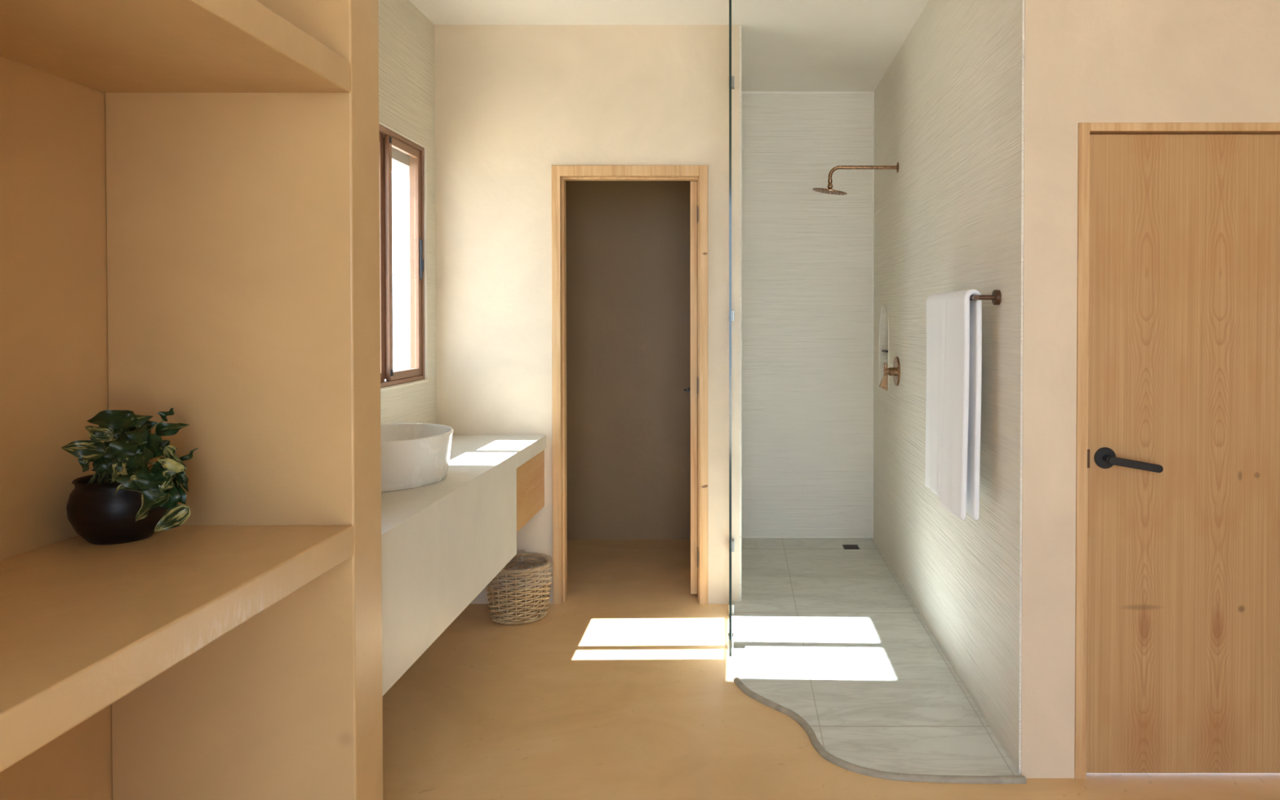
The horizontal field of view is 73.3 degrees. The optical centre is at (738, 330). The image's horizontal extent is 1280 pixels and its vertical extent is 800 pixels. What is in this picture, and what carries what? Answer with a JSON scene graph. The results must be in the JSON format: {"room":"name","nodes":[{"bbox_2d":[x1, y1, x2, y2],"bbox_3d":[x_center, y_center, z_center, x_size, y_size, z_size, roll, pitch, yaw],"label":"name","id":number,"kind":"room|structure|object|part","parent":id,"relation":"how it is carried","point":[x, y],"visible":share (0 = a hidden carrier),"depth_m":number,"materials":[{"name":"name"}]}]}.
{"room":"bathroom","nodes":[
{"label":"bathroom","id":0,"kind":"room"},
{"bbox_2d":[0,55,112,799],"bbox_3d":[-1.624,-0.016,0.025,0.082,3.032,4.350,0,1,0],"label":"wall","id":1,"kind":"structure","parent":0,"point":[54,324],"depth_m":1.96,"materials":[{"name":"paint"}]},
{"bbox_2d":[377,0,436,424],"bbox_3d":[-1.692,-0.173,4.073,0.217,3.232,3.750,0,1,0],"label":"wall","id":2,"kind":"structure","parent":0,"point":[406,62],"depth_m":4.17,"materials":[{"name":"paint"}]},
{"bbox_2d":[378,121,428,391],"bbox_3d":[-1.621,-0.331,3.918,0.083,1.192,0.857,0,1,0],"label":"window","id":3,"kind":"structure","parent":2,"relation":"attached to","point":[388,139],"depth_m":4.18,"materials":[{"name":"brown wood"}]},
{"bbox_3d":[-1.641,-0.331,3.726,0.022,1.134,0.412,0,1,0],"label":"sash","id":4,"kind":"part","parent":3,"relation":"part of","materials":[{"name":"brown wood"}]},
{"bbox_2d":[381,435,546,696],"bbox_3d":[-1.294,0.792,3.399,0.575,0.459,2.163,0,1,0],"label":"vanity","id":5,"kind":"object","parent":2,"relation":"attached to","point":[444,541],"visible":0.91,"depth_m":3.04,"materials":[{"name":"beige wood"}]},
{"bbox_2d":[381,435,546,559],"bbox_3d":[-1.294,0.598,3.396,0.575,0.070,2.163,0,1,0],"label":"countertop","id":6,"kind":"structure","parent":5,"relation":"on","point":[476,462],"depth_m":3.20,"materials":[{"name":"beige stone"}]},
{"bbox_2d":[380,422,453,492],"bbox_3d":[-1.335,0.474,3.222,0.486,0.182,0.560,0,1,0],"label":"washbasin","id":7,"kind":"object","parent":6,"relation":"in","point":[414,455],"visible":0.58,"depth_m":3.09,"materials":[{"name":"white ceramic"}]},
{"bbox_3d":[-1.027,0.775,4.180,0.020,0.302,0.598,0,1,0],"label":"drawer","id":8,"kind":"part","parent":5,"relation":"part of","materials":[{"name":"brown wood"}]},
{"bbox_2d":[434,24,739,604],"bbox_3d":[-0.787,-0.079,4.534,1.591,3.032,0.130,0,1,0],"label":"wall","id":9,"kind":"structure","parent":0,"point":[513,103],"depth_m":4.46,"materials":[{"name":"paint"}]},
{"bbox_2d":[551,164,707,604],"bbox_3d":[-0.566,0.282,4.866,0.815,2.300,0.812,0,1,0],"label":"door frame","id":10,"kind":"structure","parent":9,"relation":"in","point":[560,173],"depth_m":4.47,"materials":[{"name":"brown wood"}]},
{"bbox_3d":[-0.293,0.358,5.167,0.074,0.054,0.147,0,1,0],"label":"handle","id":11,"kind":"part","parent":10,"relation":"part of","materials":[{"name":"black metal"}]},
{"bbox_2d":[408,0,928,91],"bbox_3d":[0.542,-1.658,1.877,4.415,0.200,8.100,0,1,0],"label":"ceiling","id":12,"kind":"structure","parent":0,"point":[787,45],"depth_m":4.41,"materials":[{"name":"paint"}]},
{"bbox_2d":[565,93,872,539],"bbox_3d":[-0.302,-0.098,5.854,2.725,3.032,0.150,0,1,0],"label":"wall","id":13,"kind":"structure","parent":0,"point":[807,253],"depth_m":5.78,"materials":[{"name":"tile"}]},
{"bbox_2d":[741,91,874,537],"bbox_3d":[0.468,-0.102,5.775,0.900,3.022,0.009,0,1,0],"label":"trim","id":14,"kind":"structure","parent":13,"relation":"attached to","point":[742,92],"depth_m":5.77,"materials":[{"name":"white tile"}]},
{"bbox_2d":[739,25,741,601],"bbox_3d":[-0.046,-0.089,5.202,0.128,3.032,1.454,0,1,0],"label":"wall","id":15,"kind":"structure","parent":0,"point":[740,25],"depth_m":4.47,"materials":[{"name":"beige paint"}]},
{"bbox_2d":[727,0,733,656],"bbox_3d":[-0.034,-0.077,4.101,0.027,3.016,0.734,0,1,0],"label":"screen","id":16,"kind":"object","parent":15,"relation":"attached to","point":[730,635],"visible":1,"depth_m":3.74,"materials":[{"name":"clear glass"}]},
{"bbox_3d":[-0.034,-0.078,4.103,0.010,3.014,0.727,0,1,0],"label":"glass panel","id":17,"kind":"part","parent":16,"relation":"part of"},
{"bbox_2d":[382,537,1279,799],"bbox_3d":[0.500,1.542,1.922,4.500,0.162,8.100,0,1,0],"label":"floor","id":18,"kind":"structure","parent":0,"point":[625,689],"depth_m":3.34,"materials":[{"name":"brown concrete"}]},
{"bbox_2d":[0,0,382,799],"bbox_3d":[-1.274,-0.037,1.512,0.618,3.032,1.585,0,1,0],"label":"shelf unit","id":19,"kind":"object","parent":18,"relation":"on","point":[234,650],"visible":0.91,"depth_m":2.13,"materials":[{"name":"paint"}]},
{"bbox_2d":[61,408,199,545],"bbox_3d":[-1.376,0.336,1.975,0.374,0.310,0.213,0,1,20],"label":"potted plant","id":20,"kind":"object","parent":19,"relation":"on","point":[124,501],"visible":1,"depth_m":1.92,"materials":[{"name":"green plant"}]},
{"bbox_3d":[-1.455,0.417,2.011,0.202,0.146,0.202,0,1,0],"label":"pot","id":21,"kind":"part","parent":20,"relation":"part of","materials":[{"name":"black ceramic"}]},
{"bbox_3d":[-1.274,-0.623,1.495,0.618,0.078,1.267,0,1,0],"label":"shelf","id":22,"kind":"part","parent":19,"relation":"part of","materials":[{"name":"paint"}]},
{"bbox_3d":[-1.274,0.536,1.511,0.618,0.078,1.267,0,1,0],"label":"shelf","id":23,"kind":"part","parent":19,"relation":"part of","materials":[{"name":"paint"}]},
{"bbox_2d":[486,553,551,625],"bbox_3d":[-1.106,1.301,4.306,0.322,0.276,0.322,-1,1,-36],"label":"basket","id":24,"kind":"object","parent":18,"relation":"on","point":[530,611],"visible":0.89,"depth_m":4.20,"materials":[{"name":"beige wicker"}]},
{"bbox_2d":[842,544,859,549],"bbox_3d":[0.734,1.409,5.555,0.100,0.004,0.100,0,1,0],"label":"floor drain","id":25,"kind":"object","parent":18,"relation":"on","point":[845,546],"visible":1,"depth_m":5.55,"materials":[{"name":"grey metal"}]},
{"bbox_2d":[728,658,1026,783],"bbox_3d":[0.329,1.453,3.121,1.373,0.027,0.362,1,1,45],"label":"trim","id":26,"kind":"structure","parent":18,"relation":"on","point":[819,748],"depth_m":2.81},
{"bbox_2d":[873,0,1024,775],"bbox_3d":[0.988,-0.076,4.274,0.140,3.032,3.011,0,1,0],"label":"wall","id":27,"kind":"structure","parent":0,"point":[949,104],"depth_m":3.58,"materials":[{"name":"tile"}]},
{"bbox_2d":[812,162,898,195],"bbox_3d":[0.672,-0.872,4.895,0.492,0.189,0.200,0,1,0],"label":"shower","id":28,"kind":"object","parent":27,"relation":"attached to","point":[828,190],"visible":1,"depth_m":4.88,"materials":[{"name":"brown metal"}]},
{"bbox_3d":[0.526,-0.798,4.896,0.199,0.040,0.200,0,1,0],"label":"spray plate","id":29,"kind":"part","parent":28,"relation":"part of","materials":[{"name":"brown metal"}]},
{"bbox_3d":[0.715,-0.899,4.895,0.396,0.096,0.021,0,1,0],"label":"arm","id":30,"kind":"part","parent":28,"relation":"part of","materials":[{"name":"brown metal"}]},
{"bbox_2d":[879,304,888,391],"bbox_3d":[0.917,0.102,5.359,0.008,0.532,0.343,0,1,0],"label":"shower hose","id":31,"kind":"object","parent":27,"relation":"attached to","point":[883,304],"depth_m":5.39,"materials":[{"name":"beige"}]},
{"bbox_2d":[879,356,900,391],"bbox_3d":[0.866,0.247,4.914,0.105,0.197,0.170,0,1,0],"label":"shower valve","id":32,"kind":"object","parent":27,"relation":"attached to","point":[895,371],"visible":1,"depth_m":4.90,"materials":[{"name":"brown metal"}]},
{"bbox_3d":[0.836,0.266,4.914,0.045,0.159,0.028,0,1,0],"label":"lever","id":33,"kind":"part","parent":32,"relation":"part of","materials":[{"name":"brown metal"}]},
{"bbox_3d":[0.912,0.233,4.914,0.011,0.170,0.170,0,1,0],"label":"wall plate","id":34,"kind":"part","parent":32,"relation":"part of","materials":[{"name":"brown metal"}]},
{"bbox_2d":[924,288,982,519],"bbox_3d":[0.823,0.261,3.353,0.095,0.827,0.636,0,1,0],"label":"towel","id":35,"kind":"object","parent":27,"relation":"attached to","point":[953,321],"visible":0.99,"depth_m":3.15,"materials":[{"name":"white fabric"}]},
{"bbox_2d":[969,289,1000,305],"bbox_3d":[0.873,-0.121,3.321,0.090,0.054,0.689,0,1,0],"label":"towel bar","id":36,"kind":"object","parent":27,"relation":"attached to","point":[995,296],"visible":0.41,"depth_m":3.00,"materials":[{"name":"brown metal"}]},
{"bbox_3d":[0.838,-0.121,3.322,0.019,0.019,0.653,0,1,0],"label":"rail","id":37,"kind":"part","parent":36,"relation":"part of","materials":[{"name":"brown metal"}]},
{"bbox_3d":[0.865,-0.117,3.004,0.072,0.017,0.017,0,1,0],"label":"post","id":38,"kind":"part","parent":36,"relation":"part of","materials":[{"name":"brown metal"}]},
{"bbox_2d":[1021,0,1279,777],"bbox_3d":[1.837,-0.056,2.834,1.825,3.032,0.140,0,1,0],"label":"wall","id":39,"kind":"structure","parent":0,"point":[1086,60],"depth_m":2.76,"materials":[{"name":"paint"}]},
{"bbox_2d":[1074,122,1279,779],"bbox_3d":[1.542,0.395,2.807,0.887,2.132,0.167,0,1,0],"label":"door","id":40,"kind":"structure","parent":39,"relation":"in","point":[1177,578],"depth_m":2.78,"materials":[{"name":"brown wood"}]},
{"bbox_3d":[1.135,0.414,2.781,0.008,0.060,0.040,0,1,0],"label":"strike plate","id":41,"kind":"part","parent":40,"relation":"part of","materials":[{"name":"brown metal"}]},
{"bbox_3d":[1.194,0.414,2.776,0.069,0.069,0.011,0,1,0],"label":"handle","id":42,"kind":"part","parent":40,"relation":"part of","materials":[{"name":"black metal"}]},
{"bbox_3d":[1.270,0.429,2.748,0.176,0.051,0.048,0,1,0],"label":"lever","id":43,"kind":"part","parent":40,"relation":"part of","materials":[{"name":"black metal"}]}
]}

